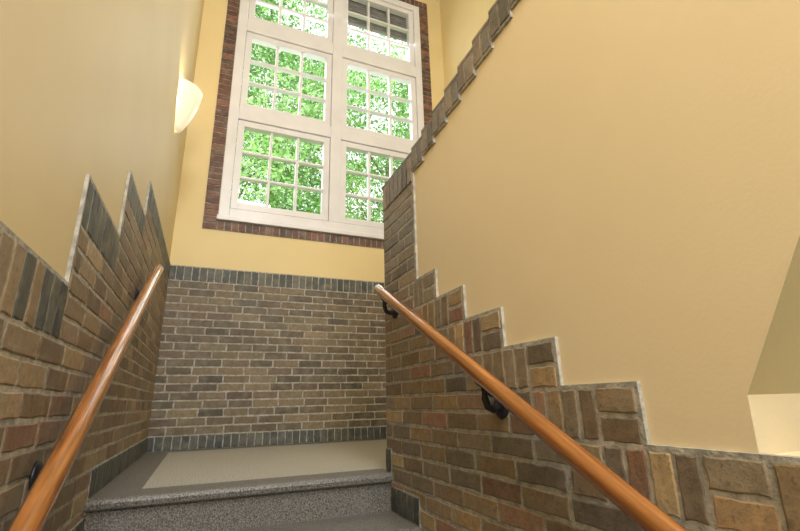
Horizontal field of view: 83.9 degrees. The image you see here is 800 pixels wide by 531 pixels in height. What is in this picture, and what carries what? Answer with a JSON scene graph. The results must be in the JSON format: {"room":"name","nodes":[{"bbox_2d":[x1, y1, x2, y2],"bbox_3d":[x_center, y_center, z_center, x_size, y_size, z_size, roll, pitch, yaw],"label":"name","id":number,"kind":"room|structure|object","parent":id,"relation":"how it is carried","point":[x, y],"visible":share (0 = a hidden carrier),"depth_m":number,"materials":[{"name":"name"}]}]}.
{"room":"stairwell","nodes":[
{"label":"stairwell","id":0,"kind":"room"},
{"bbox_2d":[0,0,203,278],"bbox_3d":[-0.802,-1.396,1.052,0.200,6.720,6.700,6,-18,-22],"label":"wall","id":1,"kind":"structure","parent":0,"point":[90,87],"depth_m":1.20,"materials":[{"name":"beige paint"}]},
{"bbox_2d":[0,170,169,530],"bbox_3d":[-0.984,0.947,1.198,0.028,3.330,4.606,6,-18,-22],"label":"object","id":2,"kind":"structure","parent":1,"relation":"attached to","point":[56,332],"depth_m":1.33,"materials":[{"name":"brick"}]},
{"bbox_2d":[7,264,163,530],"bbox_3d":[-0.806,0.457,1.024,0.089,1.732,2.692,6,-18,-22],"label":"handrail","id":3,"kind":"object","parent":1,"relation":"attached to","point":[46,481],"visible":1,"depth_m":1.10,"materials":[{"name":"brown wood"}]},
{"bbox_2d":[175,78,202,132],"bbox_3d":[-1.546,-1.114,3.262,0.152,0.340,0.316,6,-18,-22],"label":"wall sconce","id":4,"kind":"object","parent":1,"relation":"attached to","point":[189,98],"visible":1,"depth_m":3.18,"materials":[{"name":"white glass"}]},
{"bbox_2d":[91,438,387,497],"bbox_3d":[-0.258,1.334,2.959,2.750,0.180,1.860,6,-18,-22],"label":"floor","id":5,"kind":"structure","parent":0,"point":[162,471],"depth_m":2.42,"materials":[{"name":"stone"}]},
{"bbox_2d":[83,472,420,530],"bbox_3d":[-0.178,1.240,0.763,1.196,1.281,2.114,6,-18,-22],"label":"staircase","id":6,"kind":"structure","parent":0,"point":[360,502],"depth_m":1.81,"materials":[{"name":"stone"}]},
{"bbox_2d":[170,0,444,281],"bbox_3d":[-0.706,-0.361,4.466,2.750,6.720,0.200,6,-18,-22],"label":"wall","id":7,"kind":"structure","parent":0,"point":[192,244],"depth_m":4.14,"materials":[{"name":"yellow paint"}]},
{"bbox_2d":[146,264,386,451],"bbox_3d":[-0.636,0.812,4.009,2.750,1.448,0.028,6,-18,-22],"label":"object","id":8,"kind":"structure","parent":7,"relation":"attached to","point":[246,358],"depth_m":3.79,"materials":[{"name":"brick"}]},
{"bbox_2d":[202,0,431,248],"bbox_3d":[-0.692,-1.853,4.824,2.336,3.418,0.027,6,-18,-22],"label":"brick","id":9,"kind":"object","parent":7,"relation":"attached to","point":[211,208],"visible":0.77,"depth_m":4.29,"materials":[{"name":"brick"}]},
{"bbox_2d":[216,0,423,239],"bbox_3d":[-0.701,-1.841,4.843,2.120,3.230,0.140,6,-18,-22],"label":"frame","id":10,"kind":"object","parent":7,"relation":"attached to","point":[336,48],"visible":0.79,"depth_m":4.61,"materials":[{"name":"white paint"}]},
{"bbox_2d":[230,0,417,228],"bbox_3d":[-0.705,-1.859,4.869,1.924,3.004,0.072,6,-18,-22],"label":"sash","id":11,"kind":"object","parent":7,"relation":"attached to","point":[251,38],"visible":0.75,"depth_m":4.75,"materials":[{"name":"white paint"}]},
{"bbox_2d":[348,0,406,41],"bbox_3d":[-0.297,-3.077,5.536,0.910,0.460,0.060,6,-18,-22],"label":"roller shutter","id":12,"kind":"object","parent":7,"relation":"attached to","point":[353,6],"visible":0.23,"depth_m":5.50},
{"bbox_2d":[440,0,495,87],"bbox_3d":[1.916,-1.123,2.167,0.200,6.720,6.700,6,-18,-22],"label":"wall","id":13,"kind":"structure","parent":0,"point":[461,20],"depth_m":5.28,"materials":[{"name":"yellow paint"}]},
{"bbox_2d":[414,0,799,455],"bbox_3d":[0.619,0.134,0.865,0.120,3.418,3.227,6,-18,-22],"label":"wall","id":14,"kind":"structure","parent":0,"point":[620,179],"depth_m":0.97,"materials":[{"name":"paint"}]},
{"bbox_2d":[374,284,686,530],"bbox_3d":[0.342,0.387,1.181,0.081,1.229,2.232,6,-18,-22],"label":"handrail","id":15,"kind":"object","parent":14,"relation":"attached to","point":[630,501],"visible":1,"depth_m":1.07,"materials":[{"name":"brown wood"}]},
{"bbox_2d":[382,0,799,530],"bbox_3d":[0.616,0.124,0.878,0.158,3.444,3.247,6,-18,-22],"label":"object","id":16,"kind":"structure","parent":14,"relation":"attached to","point":[454,465],"depth_m":1.35,"materials":[{"name":"brick"}]},
{"bbox_2d":[789,363,799,440],"bbox_3d":[1.320,0.329,1.134,1.409,3.170,3.230,6,-18,-22],"label":"wall","id":17,"kind":"structure","parent":0,"point":[794,393],"depth_m":0.80,"materials":[{"name":"paint"}]},
{"label":"outside","id":18,"kind":"structure","parent":0,"visible":0},
{"bbox_3d":[-8.562,8.039,18.887,50.000,0.200,35.700,6,-18,-22],"label":"ground","id":19,"kind":"structure","parent":18,"visible":0},
{"bbox_2d":[230,0,360,218],"bbox_3d":[-5.056,-1.439,11.048,8.789,13.229,9.035,-4,-17,7],"label":"tree","id":20,"kind":"object","parent":19,"relation":"on","point":[264,140],"visible":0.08,"depth_m":10.31,"materials":[{"name":"green plant"}]},
{"bbox_2d":[234,0,399,221],"bbox_3d":[-4.726,-1.942,16.105,10.483,17.112,11.013,4,-18,-17],"label":"tree","id":21,"kind":"object","parent":19,"relation":"on","point":[263,104],"visible":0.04,"depth_m":15.92,"materials":[{"name":"green plant"}]},
{"bbox_2d":[241,26,409,222],"bbox_3d":[-0.323,-1.157,13.201,9.545,13.722,9.435,6,-18,-22],"label":"tree","id":22,"kind":"object","parent":19,"relation":"on","point":[404,92],"visible":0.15,"depth_m":12.79,"materials":[{"name":"green plant"}]}
]}

